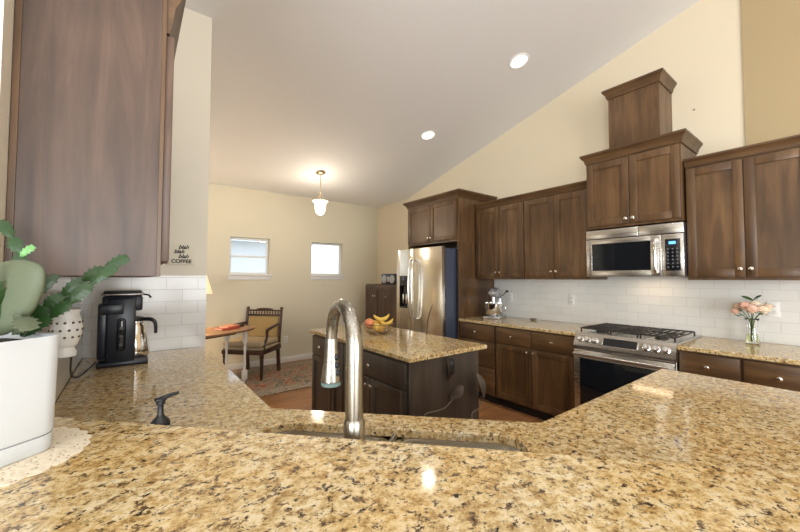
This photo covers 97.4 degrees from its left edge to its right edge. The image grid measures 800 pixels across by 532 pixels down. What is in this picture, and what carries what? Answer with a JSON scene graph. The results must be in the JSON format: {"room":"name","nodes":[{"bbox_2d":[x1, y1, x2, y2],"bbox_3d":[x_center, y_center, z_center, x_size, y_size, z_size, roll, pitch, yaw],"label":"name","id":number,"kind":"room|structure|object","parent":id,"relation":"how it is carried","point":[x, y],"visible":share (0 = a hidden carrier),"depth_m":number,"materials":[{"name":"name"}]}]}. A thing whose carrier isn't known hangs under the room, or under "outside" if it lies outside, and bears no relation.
{"room":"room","nodes":[
{"label":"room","id":0,"kind":"room"},
{"bbox_2d":[0,0,79,402],"bbox_3d":[-1.480,-0.435,1.471,0.120,3.769,1.870,2,-3,-37],"label":"wall","id":1,"kind":"structure","parent":0,"point":[7,7],"depth_m":0.80,"materials":[{"name":"beige paint"}]},
{"bbox_2d":[37,276,83,401],"bbox_3d":[-1.414,0.284,1.464,0.010,0.502,1.658,2,-3,-37],"label":"backsplash","id":2,"kind":"structure","parent":1,"relation":"attached to","point":[63,375],"depth_m":1.52,"materials":[{"name":"white tile"}]},
{"bbox_2d":[48,308,83,357],"bbox_3d":[-1.062,0.204,1.108,0.099,0.182,0.083,2,-3,-37],"label":"wax warmer","id":3,"kind":"object","parent":1,"relation":"attached to","point":[69,327],"visible":0.79,"depth_m":1.09,"materials":[{"name":"white ceramic"}]},
{"bbox_2d":[4,0,185,276],"bbox_3d":[-1.213,-0.401,1.508,0.348,0.895,1.454,2,-3,-37],"label":"upper cabinet","id":4,"kind":"object","parent":1,"relation":"attached to","point":[89,181],"visible":1,"depth_m":0.91,"materials":[{"name":"brown wood"}]},
{"bbox_2d":[80,8,211,361],"bbox_3d":[-1.699,-0.186,2.397,0.666,3.336,0.121,2,-3,-37],"label":"wall","id":5,"kind":"structure","parent":0,"point":[192,61],"depth_m":2.51,"materials":[{"name":"beige paint"}]},
{"bbox_2d":[82,276,206,358],"bbox_3d":[-1.656,0.315,2.329,0.655,0.502,0.010,2,-3,-37],"label":"backsplash","id":6,"kind":"structure","parent":5,"relation":"attached to","point":[177,304],"depth_m":2.38,"materials":[{"name":"white tile"}]},
{"bbox_2d":[168,243,194,264],"bbox_3d":[-1.518,-0.082,2.444,0.156,0.142,0.015,2,-3,-37],"label":"wooden sign","id":7,"kind":"object","parent":5,"relation":"attached to","point":[178,253],"visible":1,"depth_m":2.44,"materials":[{"name":"beige wood"}]},
{"bbox_2d":[205,183,376,363],"bbox_3d":[-3.446,0.152,4.846,7.400,2.830,0.150,2,-3,-37],"label":"wall","id":8,"kind":"structure","parent":0,"point":[290,224],"depth_m":5.93,"materials":[{"name":"beige paint"}]},
{"bbox_2d":[227,237,271,279],"bbox_3d":[-2.395,-0.115,5.607,0.670,0.667,0.160,2,-3,-37],"label":"window","id":9,"kind":"structure","parent":8,"relation":"in","point":[248,256],"depth_m":5.63,"materials":[{"name":"white glass"}]},
{"bbox_2d":[227,353,312,369],"bbox_3d":[-3.399,1.517,4.732,7.400,0.095,0.014,2,-3,-37],"label":"baseboard","id":10,"kind":"structure","parent":8,"relation":"attached to","point":[235,366],"depth_m":5.73,"materials":[{"name":"white paint"}]},
{"bbox_2d":[309,242,344,279],"bbox_3d":[-1.338,-0.084,6.413,0.680,0.667,0.160,2,-3,-37],"label":"window","id":11,"kind":"structure","parent":8,"relation":"in","point":[326,258],"depth_m":6.45,"materials":[{"name":"white glass"}]},
{"bbox_2d":[231,359,544,422],"bbox_3d":[-0.224,1.472,0.609,7.650,0.100,10.720,2,-3,-37],"label":"floor","id":12,"kind":"structure","parent":0,"point":[299,399],"depth_m":3.88,"materials":[{"name":"brown wood"}]},
{"bbox_2d":[233,360,311,396],"bbox_3d":[-1.824,1.567,4.890,2.700,0.012,1.370,2,-3,-37],"label":"area rug","id":13,"kind":"object","parent":12,"relation":"on","point":[297,375],"visible":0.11,"depth_m":4.88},
{"bbox_2d":[205,325,254,382],"bbox_3d":[-2.314,1.160,4.197,0.620,0.750,1.240,-1,-2,26],"label":"dining table","id":14,"kind":"object","parent":13,"relation":"on","point":[210,332],"visible":0.32,"depth_m":4.47,"materials":[{"name":"brown wood"}]},
{"bbox_2d":[206,277,211,293],"bbox_3d":[-2.497,0.437,4.283,0.374,0.700,0.374,2,-3,-37],"label":"table lamp","id":15,"kind":"object","parent":14,"relation":"on","point":[208,289],"visible":0.05,"depth_m":4.29,"materials":[{"name":"beige fabric"}]},
{"bbox_2d":[214,326,239,330],"bbox_3d":[-2.177,0.782,4.427,0.170,0.022,0.240,-1,-2,29],"label":"book","id":16,"kind":"object","parent":14,"relation":"on","point":[238,327],"visible":0.77,"depth_m":4.35,"materials":[{"name":"red paper"}]},
{"bbox_2d":[219,324,239,327],"bbox_3d":[-2.162,0.763,4.458,0.140,0.018,0.200,0,-2,17],"label":"book","id":17,"kind":"object","parent":16,"relation":"on","point":[230,325],"visible":1,"depth_m":4.41,"materials":[{"name":"brown paper"}]},
{"bbox_2d":[221,306,282,380],"bbox_3d":[-2.117,1.090,5.102,0.662,0.956,0.616,0,-2,9],"label":"armchair","id":18,"kind":"object","parent":13,"relation":"on","point":[262,340],"visible":0.8,"depth_m":5.25,"materials":[{"name":"brown wood"}]},
{"bbox_2d":[223,336,277,347],"bbox_3d":[-2.126,1.084,5.045,0.578,0.078,0.501,0,-2,9],"label":"seat cushion","id":19,"kind":"object","parent":18,"relation":"on","point":[252,341],"depth_m":4.86,"materials":[{"name":"beige fabric"}]},
{"bbox_2d":[365,284,396,327],"bbox_3d":[-0.097,0.963,5.977,0.634,1.305,0.960,2,-3,-37],"label":"sideboard","id":20,"kind":"object","parent":12,"relation":"on","point":[380,299],"visible":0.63,"depth_m":5.80,"materials":[{"name":"brown wood"}]},
{"bbox_2d":[381,274,396,284],"bbox_3d":[-0.119,0.217,5.816,0.171,0.175,0.460,2,-3,-37],"label":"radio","id":21,"kind":"object","parent":20,"relation":"on","point":[386,278],"visible":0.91,"depth_m":5.76,"materials":[{"name":"black plastic"}]},
{"bbox_2d":[382,436,401,440],"bbox_3d":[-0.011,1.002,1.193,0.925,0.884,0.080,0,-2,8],"label":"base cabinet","id":22,"kind":"object","parent":12,"relation":"on","point":[386,438],"visible":0.02,"depth_m":1.21,"materials":[{"name":"brown wood"}]},
{"bbox_2d":[312,334,478,418],"bbox_3d":[-0.142,1.064,2.934,0.695,0.884,1.456,2,-3,-37],"label":"kitchen island","id":23,"kind":"object","parent":12,"relation":"on","point":[391,386],"visible":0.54,"depth_m":2.43,"materials":[{"name":"brown wood"}]},
{"bbox_2d":[309,325,486,362],"bbox_3d":[-0.110,0.607,2.970,0.737,0.030,1.523,2,-3,-37],"label":"island countertop","id":24,"kind":"structure","parent":23,"relation":"on","point":[409,346],"depth_m":2.60,"materials":[{"name":"stone"}]},
{"bbox_2d":[362,321,393,334],"bbox_3d":[-0.194,0.549,3.105,0.278,0.093,0.278,2,-3,-37],"label":"wire basket","id":25,"kind":"object","parent":24,"relation":"on","point":[388,329],"visible":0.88,"depth_m":3.03,"materials":[{"name":"gold metal"}]},
{"bbox_2d":[365,318,373,327],"bbox_3d":[-0.269,0.499,3.081,0.084,0.081,0.084,2,-3,-37],"label":"peach","id":26,"kind":"object","parent":25,"relation":"in","point":[369,321],"visible":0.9,"depth_m":3.05,"materials":[{"name":"orange food"}]},
{"bbox_2d":[373,323,380,330],"bbox_3d":[-0.201,0.522,3.025,0.070,0.068,0.070,2,-3,-37],"label":"lemon","id":27,"kind":"object","parent":25,"relation":"in","point":[376,328],"visible":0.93,"depth_m":3.00,"materials":[{"name":"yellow food"}]},
{"bbox_2d":[380,317,393,325],"bbox_3d":[-0.118,0.491,3.096,0.036,0.077,0.166,-2,-3,42],"label":"banana","id":28,"kind":"object","parent":25,"relation":"in","point":[391,320],"visible":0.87,"depth_m":3.08,"materials":[{"name":"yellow food"}]},
{"bbox_2d":[426,305,432,334],"bbox_3d":[0.258,0.469,3.073,0.061,0.256,0.011,1,-2,-13],"label":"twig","id":29,"kind":"object","parent":24,"relation":"on","point":[432,305],"visible":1,"depth_m":3.06,"materials":[{"name":"brown"}]},
{"bbox_2d":[447,358,454,375],"bbox_3d":[0.347,0.688,2.398,0.072,0.116,0.009,2,-3,-37],"label":"outlet","id":30,"kind":"object","parent":23,"relation":"attached to","point":[452,360],"visible":0.55,"depth_m":2.41,"materials":[{"name":"black plastic"}]},
{"bbox_2d":[397,246,457,338],"bbox_3d":[0.509,0.675,4.788,0.883,1.797,0.905,2,-3,-37],"label":"refrigerator","id":31,"kind":"object","parent":12,"relation":"on","point":[427,277],"visible":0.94,"depth_m":4.41,"materials":[{"name":"grey metal"}]},
{"bbox_2d":[403,188,496,339],"bbox_3d":[0.675,0.327,4.915,0.752,2.503,1.116,2,-3,-37],"label":"tall cabinet","id":32,"kind":"object","parent":12,"relation":"on","point":[447,219],"visible":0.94,"depth_m":4.51,"materials":[{"name":"brown wood"}]},
{"bbox_2d":[424,357,485,418],"bbox_3d":[0.454,1.043,2.246,0.582,0.879,0.306,2,-3,-37],"label":"dried plant","id":33,"kind":"object","parent":12,"relation":"on","point":[457,392],"visible":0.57,"depth_m":2.34,"materials":[{"name":"brown plant"}]},
{"bbox_2d":[460,321,500,404],"bbox_3d":[1.150,1.115,4.281,0.729,0.884,0.534,2,-3,-37],"label":"base cabinet","id":34,"kind":"object","parent":12,"relation":"on","point":[485,334],"visible":0.43,"depth_m":3.98,"materials":[{"name":"brown wood"}]},
{"bbox_2d":[496,326,574,420],"bbox_3d":[1.583,1.096,3.713,0.729,0.884,0.892,2,-3,-37],"label":"base cabinet","id":35,"kind":"object","parent":12,"relation":"on","point":[535,369],"visible":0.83,"depth_m":3.49,"materials":[{"name":"brown wood"}]},
{"bbox_2d":[458,316,589,335],"bbox_3d":[1.424,0.645,3.945,0.695,0.030,1.426,2,-3,-37],"label":"countertop","id":36,"kind":"structure","parent":35,"relation":"on","point":[564,328],"depth_m":3.75,"materials":[{"name":"stone"}]},
{"bbox_2d":[483,287,508,318],"bbox_3d":[1.200,0.455,4.365,0.279,0.379,0.340,-1,-2,33],"label":"stand mixer","id":37,"kind":"object","parent":36,"relation":"on","point":[493,309],"visible":1,"depth_m":4.27,"materials":[{"name":"silver metal"}]},
{"bbox_2d":[484,302,505,315],"bbox_3d":[1.161,0.534,4.321,0.225,0.158,0.259,2,-3,-37],"label":"bowl","id":38,"kind":"object","parent":37,"relation":"on","point":[491,308],"depth_m":4.25,"materials":[{"name":"silver metal"}]},
{"bbox_2d":[573,323,702,406],"bbox_3d":[2.039,1.020,3.036,0.798,0.948,0.744,2,-3,-37],"label":"range","id":39,"kind":"object","parent":12,"relation":"on","point":[608,357],"visible":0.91,"depth_m":2.90,"materials":[{"name":"silver metal"}]},
{"bbox_2d":[582,329,702,344],"bbox_3d":[2.089,0.606,3.088,0.674,0.030,0.744,2,-3,-37],"label":"cooktop","id":40,"kind":"object","parent":39,"relation":"in","point":[592,333],"depth_m":2.87,"materials":[{"name":"silver metal"}]},
{"bbox_2d":[679,350,799,391],"bbox_3d":[2.513,1.054,2.494,0.729,0.884,0.690,2,-3,-37],"label":"base cabinet","id":41,"kind":"object","parent":12,"relation":"on","point":[758,372],"visible":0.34,"depth_m":2.32,"materials":[{"name":"brown wood"}]},
{"bbox_2d":[677,336,799,365],"bbox_3d":[2.530,0.596,2.495,0.695,0.030,0.731,2,-3,-37],"label":"countertop","id":42,"kind":"structure","parent":41,"relation":"on","point":[771,352],"depth_m":2.45,"materials":[{"name":"stone"}]},
{"bbox_2d":[744,318,759,343],"bbox_3d":[2.681,0.492,2.677,0.086,0.190,0.086,2,-3,-37],"label":"glass vase","id":43,"kind":"object","parent":42,"relation":"on","point":[752,335],"visible":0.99,"depth_m":2.65,"materials":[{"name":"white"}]},
{"bbox_2d":[730,309,746,317],"bbox_3d":[2.621,0.449,2.707,0.062,0.238,0.113,2,-3,-37],"label":"rose","id":44,"kind":"object","parent":43,"relation":"in","point":[735,311],"visible":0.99,"depth_m":2.72,"materials":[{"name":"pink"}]},
{"bbox_2d":[731,303,747,317],"bbox_3d":[2.645,0.430,2.730,0.100,0.279,0.072,-1,-2,20],"label":"rose","id":45,"kind":"object","parent":43,"relation":"in","point":[735,306],"visible":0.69,"depth_m":2.73,"materials":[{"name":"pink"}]},
{"bbox_2d":[737,302,750,317],"bbox_3d":[2.624,0.419,2.674,0.094,0.296,0.083,2,-3,-37],"label":"rose","id":46,"kind":"object","parent":43,"relation":"in","point":[742,305],"visible":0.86,"depth_m":2.66,"materials":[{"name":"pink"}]},
{"bbox_2d":[741,295,761,300],"bbox_3d":[2.670,0.393,2.663,0.039,0.348,0.111,1,-2,-24],"label":"leaf sprig","id":47,"kind":"object","parent":43,"relation":"in","point":[758,296],"visible":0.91,"depth_m":2.67,"materials":[{"name":"green plant"}]},
{"bbox_2d":[743,304,760,318],"bbox_3d":[2.632,0.427,2.630,0.094,0.277,0.098,0,-2,1],"label":"rose","id":48,"kind":"object","parent":43,"relation":"in","point":[752,309],"visible":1,"depth_m":2.61,"materials":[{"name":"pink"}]},
{"bbox_2d":[749,300,762,318],"bbox_3d":[2.694,0.414,2.664,0.083,0.306,0.083,2,-3,-37],"label":"rose","id":49,"kind":"object","parent":43,"relation":"in","point":[754,302],"visible":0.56,"depth_m":2.65,"materials":[{"name":"beige plant"}]},
{"bbox_2d":[755,305,771,318],"bbox_3d":[2.688,0.429,2.613,0.088,0.271,0.111,2,-3,-37],"label":"rose","id":50,"kind":"object","parent":43,"relation":"in","point":[764,309],"visible":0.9,"depth_m":2.59,"materials":[{"name":"beige plant"}]},
{"bbox_2d":[756,303,773,318],"bbox_3d":[2.731,0.423,2.640,0.069,0.286,0.117,2,-3,-37],"label":"rose","id":51,"kind":"object","parent":43,"relation":"in","point":[767,304],"visible":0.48,"depth_m":2.61,"materials":[{"name":"beige plant"}]},
{"bbox_3d":[-1.191,1.018,1.721,0.670,0.884,1.475,2,-3,-37],"label":"base cabinet","id":52,"kind":"object","parent":12,"relation":"on","visible":0},
{"bbox_2d":[54,346,799,471],"bbox_3d":[-0.105,0.552,1.441,3.820,0.030,1.565,0,-2,12],"label":"countertop","id":53,"kind":"structure","parent":52,"relation":"on","point":[663,415],"depth_m":1.23,"materials":[{"name":"stone"}]},
{"bbox_2d":[69,356,96,377],"bbox_3d":[-1.396,0.351,1.515,0.047,0.348,0.885,2,-2,-34],"label":"power cord","id":54,"kind":"object","parent":53,"relation":"on","point":[70,362],"visible":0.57,"depth_m":1.56,"materials":[{"name":"black plastic"}]},
{"bbox_2d":[95,290,151,368],"bbox_3d":[-1.582,0.349,2.025,0.239,0.412,0.234,2,-3,-37],"label":"coffee maker","id":55,"kind":"object","parent":53,"relation":"on","point":[116,320],"visible":0.98,"depth_m":1.93,"materials":[{"name":"black plastic"}]},
{"bbox_2d":[135,316,157,357],"bbox_3d":[-1.555,0.413,2.086,0.186,0.232,0.152,2,-3,-37],"label":"carafe","id":56,"kind":"object","parent":55,"relation":"on","point":[141,338],"visible":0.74,"depth_m":2.06,"materials":[{"name":"silver metal"}]},
{"bbox_2d":[150,391,178,424],"bbox_3d":[-0.569,0.410,0.833,0.066,0.208,0.066,0,-2,-6],"label":"soap bottle","id":57,"kind":"object","parent":53,"relation":"on","point":[160,419],"visible":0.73,"depth_m":0.83,"materials":[{"name":"black plastic"}]},
{"bbox_2d":[321,299,396,441],"bbox_3d":[-0.132,0.300,0.882,0.125,0.434,0.265,2,-3,-37],"label":"kitchen faucet","id":58,"kind":"object","parent":53,"relation":"on","point":[354,422],"visible":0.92,"depth_m":0.79,"materials":[{"name":"silver metal"}]},
{"bbox_2d":[277,431,520,451],"bbox_3d":[-0.050,0.651,0.973,0.858,0.200,0.371,0,-2,8],"label":"sink","id":59,"kind":"object","parent":53,"relation":"in","point":[478,445],"visible":0.08,"depth_m":1.13,"materials":[{"name":"silver metal"}]},
{"bbox_2d":[185,0,699,207],"bbox_3d":[-0.217,-2.187,0.741,7.650,1.584,10.720,2,-3,-37],"label":"ceiling","id":60,"kind":"structure","parent":0,"point":[348,91],"depth_m":3.46,"materials":[{"name":"white paint"}]},
{"bbox_2d":[312,171,327,214],"bbox_3d":[-1.125,-1.019,4.965,0.224,0.607,0.224,2,-3,-37],"label":"pendant light","id":61,"kind":"object","parent":60,"relation":"hanging from","point":[320,205],"visible":1,"depth_m":4.91,"materials":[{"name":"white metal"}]},
{"bbox_2d":[420,130,435,139],"bbox_3d":[0.356,-1.659,4.468,0.199,0.055,0.193,1,-2,-32],"label":"recessed light","id":62,"kind":"object","parent":60,"relation":"in","point":[427,135],"visible":1,"depth_m":4.46,"materials":[{"name":"white paint"}]},
{"bbox_2d":[509,53,529,68],"bbox_3d":[1.173,-2.016,3.465,0.199,0.055,0.193,1,-2,-32],"label":"recessed light","id":63,"kind":"object","parent":60,"relation":"in","point":[518,61],"visible":1,"depth_m":3.46,"materials":[{"name":"white paint"}]},
{"bbox_2d":[377,0,799,345],"bbox_3d":[2.757,-0.635,2.956,0.162,4.294,10.720,2,-3,-37],"label":"wall","id":64,"kind":"structure","parent":0,"point":[700,48],"depth_m":3.17,"materials":[{"name":"beige paint"}]},
{"bbox_2d":[474,194,525,278],"bbox_3d":[1.329,-0.316,4.341,0.439,0.960,0.700,2,-3,-37],"label":"upper cabinet","id":65,"kind":"object","parent":64,"relation":"attached to","point":[500,234],"visible":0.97,"depth_m":4.19,"materials":[{"name":"brown wood"}]},
{"bbox_2d":[508,292,512,301],"bbox_3d":[1.418,0.398,4.529,0.008,0.116,0.072,2,-3,-37],"label":"outlet","id":66,"kind":"object","parent":64,"relation":"attached to","point":[510,294],"visible":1,"depth_m":4.52,"materials":[{"name":"white paint"}]},
{"bbox_2d":[522,180,606,279],"bbox_3d":[1.755,-0.335,3.783,0.439,0.960,0.702,2,-3,-37],"label":"upper cabinet","id":67,"kind":"object","parent":64,"relation":"attached to","point":[555,218],"visible":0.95,"depth_m":3.64,"materials":[{"name":"brown wood"}]},
{"bbox_2d":[568,295,574,304],"bbox_3d":[1.900,0.377,3.897,0.008,0.116,0.072,2,-3,-37],"label":"outlet","id":68,"kind":"object","parent":64,"relation":"attached to","point":[571,298],"visible":1,"depth_m":3.89,"materials":[{"name":"white paint"}]},
{"bbox_2d":[579,128,702,230],"bbox_3d":[2.171,-0.703,3.201,0.499,0.711,0.818,2,-3,-37],"label":"upper cabinet","id":69,"kind":"object","parent":64,"relation":"attached to","point":[641,182],"visible":0.99,"depth_m":3.01,"materials":[{"name":"brown wood"}]},
{"bbox_2d":[586,222,687,276],"bbox_3d":[2.157,-0.119,3.170,0.501,0.428,0.744,2,-3,-37],"label":"microwave","id":70,"kind":"object","parent":69,"relation":"attached to","point":[658,250],"visible":0.98,"depth_m":3.01,"materials":[{"name":"grey metal"}]},
{"bbox_2d":[601,68,676,148],"bbox_3d":[2.217,-1.361,3.265,0.379,0.606,0.489,2,-3,-37],"label":"hood chimney","id":71,"kind":"object","parent":69,"relation":"on","point":[639,108],"visible":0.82,"depth_m":3.15,"materials":[{"name":"brown wood"}]},
{"bbox_2d":[494,277,799,345],"bbox_3d":[2.155,0.361,3.582,0.014,0.515,2.900,2,-3,-37],"label":"backsplash","id":72,"kind":"structure","parent":64,"relation":"attached to","point":[703,307],"depth_m":3.23,"materials":[{"name":"white tile"}]},
{"bbox_2d":[683,134,799,279],"bbox_3d":[2.625,-0.375,2.643,0.439,0.960,0.672,2,-3,-37],"label":"upper cabinet","id":73,"kind":"object","parent":64,"relation":"attached to","point":[743,203],"visible":1,"depth_m":2.52,"materials":[{"name":"brown wood"}]},
{"bbox_2d":[766,301,780,316],"bbox_3d":[2.836,0.327,2.671,0.008,0.116,0.072,2,-3,-37],"label":"outlet","id":74,"kind":"object","parent":64,"relation":"attached to","point":[775,312],"visible":0.8,"depth_m":2.66,"materials":[{"name":"white paint"}]},
{"bbox_2d":[770,304,776,313],"bbox_3d":[2.833,0.327,2.669,0.002,0.075,0.033,2,-3,-37],"label":"socket","id":75,"kind":"object","parent":74,"relation":"attached to","point":[774,310],"depth_m":2.66,"materials":[{"name":"white plastic"}]},
{"bbox_3d":[0.077,0.901,0.554,1.522,1.040,1.544,2,-3,-37],"label":"wall","id":76,"kind":"structure","parent":0,"visible":0},
{"bbox_2d":[0,417,799,531],"bbox_3d":[0.024,0.362,0.479,2.091,0.030,0.455,0,-2,9],"label":"raised bar","id":77,"kind":"object","parent":76,"relation":"on","point":[130,477],"visible":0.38,"depth_m":0.56,"materials":[{"name":"stone"}]},
{"bbox_2d":[0,427,91,486],"bbox_3d":[-0.742,0.350,0.633,0.280,0.003,0.280,2,-3,-37],"label":"doily","id":78,"kind":"object","parent":77,"relation":"on","point":[66,442],"visible":0.58,"depth_m":0.64,"materials":[{"name":"beige fabric"}]},
{"bbox_2d":[0,332,58,467],"bbox_3d":[-0.765,0.240,0.628,0.177,0.216,0.177,0,-2,16],"label":"planter","id":79,"kind":"object","parent":78,"relation":"on","point":[28,365],"visible":0.95,"depth_m":0.64,"materials":[{"name":"white ceramic"}]},
{"bbox_2d":[0,219,129,336],"bbox_3d":[-0.816,0.015,0.690,0.432,0.254,0.218,0,-2,2],"label":"cactus","id":80,"kind":"object","parent":79,"relation":"on","point":[23,282],"visible":1,"depth_m":0.65,"materials":[{"name":"green plant"}]},
{"bbox_3d":[-0.172,0.545,3.109,0.076,0.074,0.076,2,-3,-37],"label":"orange","id":81,"kind":"object","parent":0,"visible":0},
{"bbox_2d":[373,312,389,320],"bbox_3d":[-0.161,0.454,3.120,0.166,0.078,0.036,1,-2,-29],"label":"banana","id":82,"kind":"object","parent":81,"relation":"on","point":[387,316],"visible":0.98,"depth_m":3.11,"materials":[{"name":"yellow food"}]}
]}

